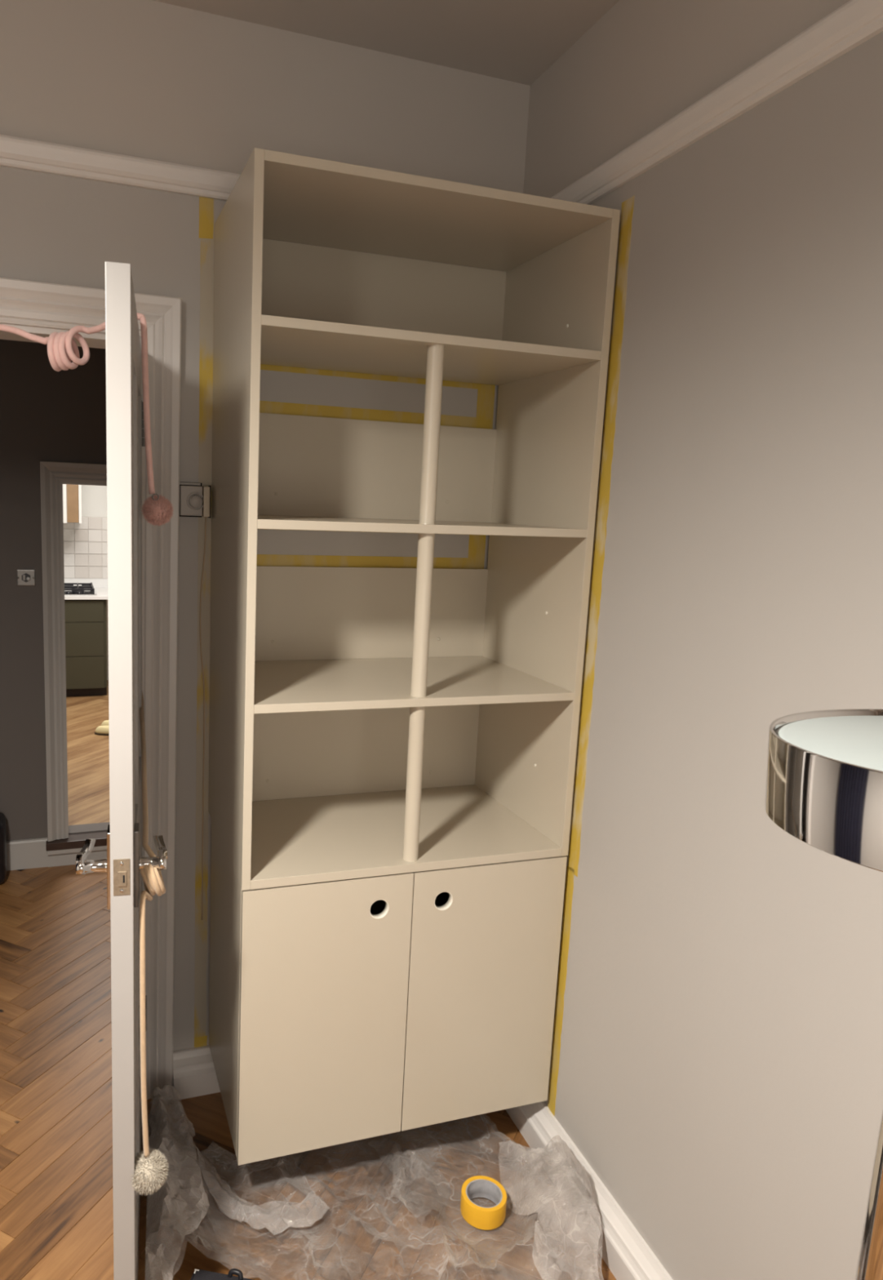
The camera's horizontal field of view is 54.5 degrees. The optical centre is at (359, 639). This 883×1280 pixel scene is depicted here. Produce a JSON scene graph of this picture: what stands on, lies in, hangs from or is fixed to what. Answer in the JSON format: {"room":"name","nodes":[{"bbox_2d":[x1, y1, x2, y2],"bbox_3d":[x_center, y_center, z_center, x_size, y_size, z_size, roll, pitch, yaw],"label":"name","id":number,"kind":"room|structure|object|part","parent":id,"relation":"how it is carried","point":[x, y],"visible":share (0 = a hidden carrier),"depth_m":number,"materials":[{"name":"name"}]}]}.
{"room":"living room","nodes":[
{"label":"living room","id":0,"kind":"room"},
{"bbox_2d":[0,339,106,840],"bbox_3d":[-1.405,-0.344,3.595,3.400,2.700,0.130,-1,10,-19],"label":"wall","id":1,"kind":"structure","parent":0,"point":[47,415],"depth_m":3.53,"materials":[{"name":"grey paint"}]},
{"bbox_2d":[16,569,35,586],"bbox_3d":[-1.383,-0.258,3.536,0.072,0.068,0.023,-1,10,-19],"label":"wall switch","id":2,"kind":"object","parent":1,"relation":"attached to","point":[24,577],"visible":1,"depth_m":3.54,"materials":[{"name":"silver metal"}]},
{"bbox_2d":[6,837,48,871],"bbox_3d":[-2.203,0.949,3.460,1.762,0.130,0.018,-1,10,-19],"label":"baseboard","id":3,"kind":"structure","parent":1,"relation":"attached to","point":[24,854],"depth_m":3.71,"materials":[{"name":"white wood"}]},
{"bbox_2d":[40,461,106,841],"bbox_3d":[-0.880,0.067,3.764,0.962,1.629,0.034,-1,10,-19],"label":"door frame","id":4,"kind":"structure","parent":1,"relation":"attached to","point":[53,475],"depth_m":3.60,"materials":[{"name":"white wood"}]},
{"bbox_2d":[66,680,110,825],"bbox_3d":[-1.804,0.594,5.541,3.100,0.040,3.668,-1,10,-19],"label":"floor","id":5,"kind":"structure","parent":0,"point":[87,753],"depth_m":4.86,"materials":[{"name":"brown wood"}]},
{"bbox_2d":[64,599,106,696],"bbox_3d":[-2.509,0.027,6.443,1.125,0.738,0.580,-1,10,-19],"label":"base cabinet","id":6,"kind":"object","parent":5,"relation":"on","point":[86,620],"visible":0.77,"depth_m":6.31,"materials":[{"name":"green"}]},
{"bbox_3d":[-2.415,-0.205,6.134,1.105,0.160,0.019,-1,10,-19],"label":"drawer","id":7,"kind":"part","parent":6,"relation":"part of","materials":[{"name":"green"}]},
{"bbox_3d":[-2.423,0.002,6.167,1.105,0.252,0.019,-1,10,-19],"label":"drawer","id":8,"kind":"part","parent":6,"relation":"part of","materials":[{"name":"green"}]},
{"bbox_3d":[-2.433,0.249,6.207,1.105,0.242,0.019,-1,10,-19],"label":"drawer","id":9,"kind":"part","parent":6,"relation":"part of","materials":[{"name":"green"}]},
{"bbox_2d":[64,587,107,599],"bbox_3d":[-2.394,-0.353,6.422,1.600,0.024,0.629,-1,10,-19],"label":"countertop","id":10,"kind":"structure","parent":6,"relation":"on","point":[102,593],"depth_m":6.26,"materials":[{"name":"white stone"}]},
{"bbox_2d":[64,582,97,595],"bbox_3d":[-2.248,-0.389,6.441,0.490,0.052,0.460,-1,10,-19],"label":"gas hob","id":11,"kind":"object","parent":10,"relation":"in","point":[86,588],"visible":0.53,"depth_m":6.36,"materials":[{"name":"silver metal"}]},
{"bbox_3d":[-2.249,-0.367,6.445,0.490,0.008,0.460,-1,10,-19],"label":"hob plate","id":12,"kind":"part","parent":11,"relation":"part of","materials":[{"name":"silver metal"}]},
{"bbox_2d":[64,577,107,587],"bbox_3d":[-2.399,-0.452,6.734,1.800,0.072,0.016,-1,10,-19],"label":"upstand","id":13,"kind":"structure","parent":10,"relation":"on","point":[97,583],"depth_m":6.81,"materials":[{"name":"white stone"}]},
{"bbox_2d":[68,822,110,834],"bbox_3d":[-0.944,0.863,3.987,0.790,0.026,0.095,-1,10,-19],"label":"threshold","id":14,"kind":"object","parent":5,"relation":"on","point":[97,827],"visible":0.22,"depth_m":3.88,"materials":[{"name":"grey paint"}]},
{"bbox_2d":[94,725,109,735],"bbox_3d":[-1.558,0.567,5.427,0.250,0.067,0.085,1,9,-5],"label":"slipper","id":15,"kind":"object","parent":5,"relation":"on","point":[100,730],"visible":0.42,"depth_m":5.39,"materials":[{"name":"brown fabric"}]},
{"bbox_2d":[101,720,109,725],"bbox_3d":[-1.564,0.544,5.572,0.250,0.067,0.085,0,9,-11],"label":"slipper","id":16,"kind":"object","parent":5,"relation":"on","point":[106,722],"visible":0.16,"depth_m":5.53,"materials":[{"name":"brown fabric"}]},
{"bbox_2d":[81,484,108,679],"bbox_3d":[-2.262,-0.839,6.777,3.100,2.399,0.100,-1,10,-19],"label":"wall","id":17,"kind":"structure","parent":0,"point":[94,498],"depth_m":6.74,"materials":[{"name":"white paint"}]},
{"bbox_2d":[62,484,81,523],"bbox_3d":[-2.376,-1.367,6.385,0.543,0.950,0.383,-1,10,-19],"label":"upper cabinet","id":18,"kind":"object","parent":17,"relation":"attached to","point":[72,494],"visible":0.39,"depth_m":6.33,"materials":[{"name":"white paint"}]},
{"bbox_3d":[-2.119,-1.344,6.285,0.082,0.944,0.013,-1,10,-19],"label":"door panel","id":19,"kind":"part","parent":18,"relation":"part of","materials":[{"name":"brown wood"}]},
{"bbox_2d":[63,516,107,578],"bbox_3d":[-2.096,-0.735,6.794,1.180,0.491,0.011,-1,10,-19],"label":"tiles","id":20,"kind":"structure","parent":17,"relation":"attached to","point":[85,543],"depth_m":6.76,"materials":[{"name":"grey tile"}]},
{"bbox_2d":[0,0,530,1050],"bbox_3d":[-0.966,-0.097,2.048,3.200,2.735,0.130,-1,10,-19],"label":"wall","id":21,"kind":"structure","parent":0,"point":[149,79],"depth_m":2.03,"materials":[{"name":"beige paint"}]},
{"bbox_2d":[0,277,182,1100],"bbox_3d":[-0.931,0.220,2.099,0.943,2.096,0.170,-1,10,-19],"label":"door frame","id":22,"kind":"structure","parent":21,"relation":"attached to","point":[22,302],"depth_m":2.11,"materials":[{"name":"white wood"}]},
{"bbox_2d":[0,134,240,200],"bbox_3d":[-0.985,-1.065,1.787,3.023,0.056,0.030,-1,10,-19],"label":"rail","id":23,"kind":"object","parent":21,"relation":"attached to","point":[17,153],"depth_m":1.93,"materials":[{"name":"white wood"}]},
{"bbox_2d":[75,261,167,1279],"bbox_3d":[-0.487,0.343,1.799,0.155,1.967,0.779,0,9,-13],"label":"door","id":24,"kind":"structure","parent":21,"relation":"in","point":[125,424],"depth_m":1.44,"materials":[{"name":"white paint"}]},
{"bbox_2d":[0,312,173,526],"bbox_3d":[-0.740,-0.462,1.770,0.736,0.423,0.084,3,9,6],"label":"cord","id":25,"kind":"object","parent":24,"relation":"hanging from","point":[62,348],"visible":0.98,"depth_m":1.73,"materials":[{"name":"pink fabric"}]},
{"bbox_3d":[-0.475,0.385,1.528,0.055,0.030,0.124,0,9,-13],"label":"lever","id":26,"kind":"part","parent":24,"relation":"part of","materials":[{"name":"silver metal"}]},
{"bbox_3d":[-0.435,0.396,1.489,0.008,0.140,0.042,0,9,-13],"label":"handle plate","id":27,"kind":"part","parent":24,"relation":"part of","materials":[{"name":"silver metal"}]},
{"bbox_3d":[-0.398,0.397,1.429,0.027,0.064,0.005,0,9,-13],"label":"latch plate","id":28,"kind":"part","parent":24,"relation":"part of","materials":[{"name":"metal"}]},
{"bbox_3d":[-0.392,0.396,1.499,0.008,0.140,0.042,0,9,-13],"label":"handle plate","id":29,"kind":"part","parent":24,"relation":"part of","materials":[{"name":"silver metal"}]},
{"bbox_2d":[128,690,168,1195],"bbox_3d":[-0.445,0.565,1.825,0.076,0.769,0.776,0,9,-13],"label":"cord","id":30,"kind":"object","parent":24,"relation":"attached to","point":[150,1166],"visible":0.95,"depth_m":1.52,"materials":[{"name":"beige fabric"}]},
{"bbox_3d":[-0.458,0.528,1.834,0.048,0.700,0.742,0,9,-16],"label":"cord","id":31,"kind":"part","parent":30,"relation":"part of","materials":[{"name":"beige fabric"}]},
{"bbox_3d":[-0.376,0.385,1.551,0.051,0.030,0.124,0,9,-13],"label":"lever","id":32,"kind":"part","parent":24,"relation":"part of","materials":[{"name":"silver metal"}]},
{"bbox_2d":[179,481,211,518],"bbox_3d":[-0.409,-0.347,2.111,0.079,0.086,0.038,-1,10,-19],"label":"thermostat","id":33,"kind":"object","parent":21,"relation":"attached to","point":[195,499],"visible":0.88,"depth_m":2.10,"materials":[{"name":"grey plastic"}]},
{"bbox_3d":[-0.402,-0.342,2.100,0.035,0.035,0.010,-1,10,-19],"label":"dial knob","id":34,"kind":"part","parent":33,"relation":"part of","materials":[{"name":"grey plastic"}]},
{"bbox_2d":[200,516,206,919],"bbox_3d":[-0.411,0.223,2.224,0.016,1.090,0.007,-1,10,-19],"label":"cable","id":35,"kind":"object","parent":33,"relation":"hanging from","point":[205,517],"visible":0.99,"depth_m":2.22,"materials":[{"name":"beige plastic"}]},
{"bbox_2d":[173,1044,220,1100],"bbox_3d":[-0.098,1.191,2.485,0.877,0.121,0.044,-1,10,-19],"label":"baseboard","id":36,"kind":"structure","parent":21,"relation":"attached to","point":[194,1074],"depth_m":2.35,"materials":[{"name":"white wood"}]},
{"bbox_2d":[195,1035,207,1047],"bbox_3d":[-0.439,1.133,2.370,0.035,0.054,0.014,-1,10,-19],"label":"tape","id":37,"kind":"object","parent":36,"relation":"on","point":[200,1041],"visible":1,"depth_m":2.37,"materials":[{"name":"yellow paper"}]},
{"bbox_2d":[194,199,214,1047],"bbox_3d":[-0.402,0.051,2.203,0.035,2.232,0.001,-1,10,-19],"label":"tape","id":38,"kind":"object","parent":21,"relation":"attached to","point":[206,249],"visible":0.98,"depth_m":2.19,"materials":[{"name":"yellow paper"}]},
{"bbox_2d":[256,528,486,568],"bbox_3d":[-0.007,-0.251,2.290,0.774,0.144,0.001,-1,10,-19],"label":"tape","id":39,"kind":"object","parent":21,"relation":"attached to","point":[477,544],"visible":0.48,"depth_m":2.32,"materials":[{"name":"yellow paper"}]},
{"bbox_2d":[259,364,495,429],"bbox_3d":[0.008,-0.637,2.228,0.774,0.154,0.001,-1,10,-19],"label":"tape","id":40,"kind":"object","parent":21,"relation":"attached to","point":[486,393],"visible":0.55,"depth_m":2.25,"materials":[{"name":"yellow paper"}]},
{"bbox_2d":[208,147,620,1165],"bbox_3d":[0.069,0.090,2.107,0.800,2.133,0.486,-1,10,-18],"label":"bookcase","id":41,"kind":"object","parent":21,"relation":"attached to","point":[381,962],"visible":1,"depth_m":2.04,"materials":[{"name":"beige wood"}]},
{"bbox_3d":[-0.325,0.822,2.091,0.019,0.656,0.424,-1,10,-18],"label":"panel","id":42,"kind":"part","parent":41,"relation":"part of","materials":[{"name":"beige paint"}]},
{"bbox_3d":[-0.289,-0.230,1.932,0.019,1.472,0.486,-1,10,-18],"label":"panel","id":43,"kind":"part","parent":41,"relation":"part of","materials":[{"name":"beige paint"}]},
{"bbox_3d":[-0.077,0.859,1.942,0.393,0.657,0.018,-1,10,-18],"label":"door","id":44,"kind":"part","parent":41,"relation":"part of","materials":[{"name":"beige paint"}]},
{"bbox_3d":[-0.014,0.251,2.364,0.762,0.367,0.006,-1,10,-18],"label":"panel","id":45,"kind":"part","parent":41,"relation":"part of","materials":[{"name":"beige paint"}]},
{"bbox_3d":[-0.002,-0.072,2.312,0.762,0.250,0.006,-1,10,-18],"label":"panel","id":46,"kind":"part","parent":41,"relation":"part of","materials":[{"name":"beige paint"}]},
{"bbox_3d":[0.013,-0.450,2.251,0.762,0.254,0.006,-1,10,-18],"label":"panel","id":47,"kind":"part","parent":41,"relation":"part of","materials":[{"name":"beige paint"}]},
{"bbox_3d":[0.028,-0.846,2.188,0.762,0.276,0.006,-1,10,-18],"label":"panel","id":48,"kind":"part","parent":41,"relation":"part of","materials":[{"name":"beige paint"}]},
{"bbox_2d":[250,784,561,889],"bbox_3d":[0.054,0.481,2.167,0.762,0.021,0.480,-1,10,-18],"label":"shelf","id":49,"kind":"object","parent":41,"relation":"attached to","point":[314,842],"depth_m":2.09,"materials":[{"name":"beige wood"}]},
{"bbox_3d":[-0.021,0.774,2.406,0.758,0.638,0.007,-1,10,-18],"label":"panel","id":50,"kind":"part","parent":41,"relation":"part of","materials":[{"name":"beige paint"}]},
{"bbox_2d":[253,656,573,713],"bbox_3d":[0.069,0.100,2.107,0.762,0.019,0.478,-1,10,-18],"label":"shelf","id":51,"kind":"object","parent":41,"relation":"attached to","point":[282,684],"depth_m":2.03,"materials":[{"name":"beige wood"}]},
{"bbox_3d":[0.126,0.324,1.940,0.037,0.367,0.037,-1,10,-18],"label":"dowel post","id":52,"kind":"part","parent":41,"relation":"part of","materials":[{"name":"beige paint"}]},
{"bbox_2d":[257,515,586,537],"bbox_3d":[0.083,-0.276,2.046,0.762,0.019,0.478,-1,10,-18],"label":"shelf","id":53,"kind":"object","parent":41,"relation":"attached to","point":[426,527],"depth_m":1.89,"materials":[{"name":"beige wood"}]},
{"bbox_3d":[0.140,-0.054,1.879,0.037,0.362,0.037,-1,10,-18],"label":"dowel post","id":54,"kind":"part","parent":41,"relation":"part of","materials":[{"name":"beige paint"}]},
{"bbox_2d":[260,314,601,385],"bbox_3d":[0.098,-0.662,1.984,0.762,0.019,0.478,-1,10,-18],"label":"shelf","id":55,"kind":"object","parent":41,"relation":"attached to","point":[285,341],"depth_m":1.89,"materials":[{"name":"beige wood"}]},
{"bbox_3d":[0.155,-0.435,1.818,0.037,0.372,0.037,-1,10,-18],"label":"dowel post","id":56,"kind":"part","parent":41,"relation":"part of","materials":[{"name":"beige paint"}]},
{"bbox_3d":[0.110,-0.952,1.937,0.762,0.019,0.480,-1,10,-18],"label":"panel","id":57,"kind":"part","parent":41,"relation":"part of","materials":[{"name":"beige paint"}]},
{"bbox_3d":[0.302,0.853,2.068,0.399,0.657,0.018,-1,10,-18],"label":"door","id":58,"kind":"part","parent":41,"relation":"part of","materials":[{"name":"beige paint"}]},
{"bbox_3d":[0.452,-0.241,2.178,0.019,1.472,0.486,-1,10,-18],"label":"panel","id":59,"kind":"part","parent":41,"relation":"part of","materials":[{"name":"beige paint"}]},
{"bbox_2d":[0,864,616,1279],"bbox_3d":[-0.627,1.459,1.168,3.406,0.030,6.045,-1,10,-19],"label":"floor","id":60,"kind":"structure","parent":0,"point":[56,1187],"depth_m":2.09,"materials":[{"name":"brown wood"}]},
{"bbox_2d":[0,812,7,884],"bbox_3d":[-1.612,0.861,3.547,0.260,0.318,0.160,-1,10,-19],"label":"case","id":61,"kind":"object","parent":60,"relation":"on","point":[3,855],"visible":1,"depth_m":3.53,"materials":[{"name":"black plastic"}]},
{"bbox_2d":[47,845,106,866],"bbox_3d":[-0.912,0.950,3.902,0.970,0.086,0.042,-1,10,-19],"label":"step","id":62,"kind":"structure","parent":60,"relation":"on","point":[65,856],"depth_m":3.77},
{"bbox_2d":[45,831,106,850],"bbox_3d":[-0.916,0.887,3.905,0.974,0.034,0.085,-1,10,-19],"label":"step","id":63,"kind":"structure","parent":62,"relation":"on","point":[77,840],"depth_m":3.75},
{"bbox_2d":[190,1268,253,1279],"bbox_3d":[-0.240,1.339,1.655,0.240,0.065,0.200,4,9,9],"label":"tool bag","id":64,"kind":"object","parent":60,"relation":"on","point":[200,1274],"visible":1,"depth_m":1.75,"materials":[{"name":"black fabric"}]},
{"bbox_2d":[145,1084,604,1279],"bbox_3d":[0.020,1.269,1.902,1.011,0.147,0.906,1,9,-9],"label":"sheet","id":65,"kind":"object","parent":60,"relation":"on","point":[534,1205],"visible":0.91,"depth_m":1.95,"materials":[{"name":"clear plastic"}]},
{"bbox_2d":[460,1175,506,1230],"bbox_3d":[0.290,1.310,1.984,0.105,0.048,0.105,-6,12,-42],"label":"tape roll","id":66,"kind":"object","parent":65,"relation":"on","point":[477,1186],"visible":1,"depth_m":1.96,"materials":[{"name":"yellow plastic"}]},
{"bbox_2d":[764,708,882,1279],"bbox_3d":[0.473,0.801,0.797,0.310,1.470,0.303,-1,10,-19],"label":"floor lamp","id":67,"kind":"object","parent":60,"relation":"on","point":[824,781],"visible":1,"depth_m":0.68,"materials":[{"name":"silver metal"}]},
{"bbox_3d":[0.495,0.120,0.687,0.301,0.089,0.303,-1,10,-19],"label":"lamp shade","id":68,"kind":"part","parent":67,"relation":"part of","materials":[{"name":"silver metal"}]},
{"bbox_2d":[775,715,882,771],"bbox_3d":[0.495,0.092,0.683,0.290,0.022,0.290,-1,10,-19],"label":"diffuser","id":69,"kind":"object","parent":67,"relation":"attached to","point":[802,743],"depth_m":0.71,"materials":[{"name":"white"}]},
{"bbox_2d":[152,0,619,85],"bbox_3d":[-0.305,-1.157,-0.076,3.320,0.080,4.174,-1,10,-19],"label":"ceiling","id":70,"kind":"structure","parent":0,"point":[516,41],"depth_m":1.98,"materials":[{"name":"white paint"}]},
{"bbox_2d":[523,0,882,1279],"bbox_3d":[1.028,0.208,0.627,0.150,2.735,3.935,-1,10,-17],"label":"wall","id":71,"kind":"structure","parent":0,"point":[721,1071],"depth_m":1.55,"materials":[{"name":"beige paint"}]},
{"bbox_2d":[547,866,574,1115],"bbox_3d":[0.505,0.883,2.131,0.001,0.668,0.038,-1,10,-17],"label":"tape","id":72,"kind":"object","parent":71,"relation":"attached to","point":[565,941],"visible":1,"depth_m":2.13,"materials":[{"name":"yellow paper"}]},
{"bbox_2d":[505,1101,673,1279],"bbox_3d":[0.894,1.507,0.782,0.040,0.112,3.886,-1,10,-17],"label":"baseboard","id":73,"kind":"structure","parent":71,"relation":"attached to","point":[625,1252],"depth_m":1.94,"materials":[{"name":"white wood"}]},
{"bbox_2d":[568,195,635,877],"bbox_3d":[0.549,-0.190,1.950,0.001,1.536,0.047,-1,10,-17],"label":"tape","id":74,"kind":"object","parent":71,"relation":"attached to","point":[627,210],"visible":1,"depth_m":1.94,"materials":[{"name":"yellow paper"}]},
{"bbox_2d":[551,0,882,204],"bbox_3d":[0.980,-0.773,0.439,0.030,0.056,3.930,-1,10,-17],"label":"rail","id":75,"kind":"object","parent":71,"relation":"attached to","point":[855,22],"depth_m":1.47,"materials":[{"name":"white wood"}]}
]}

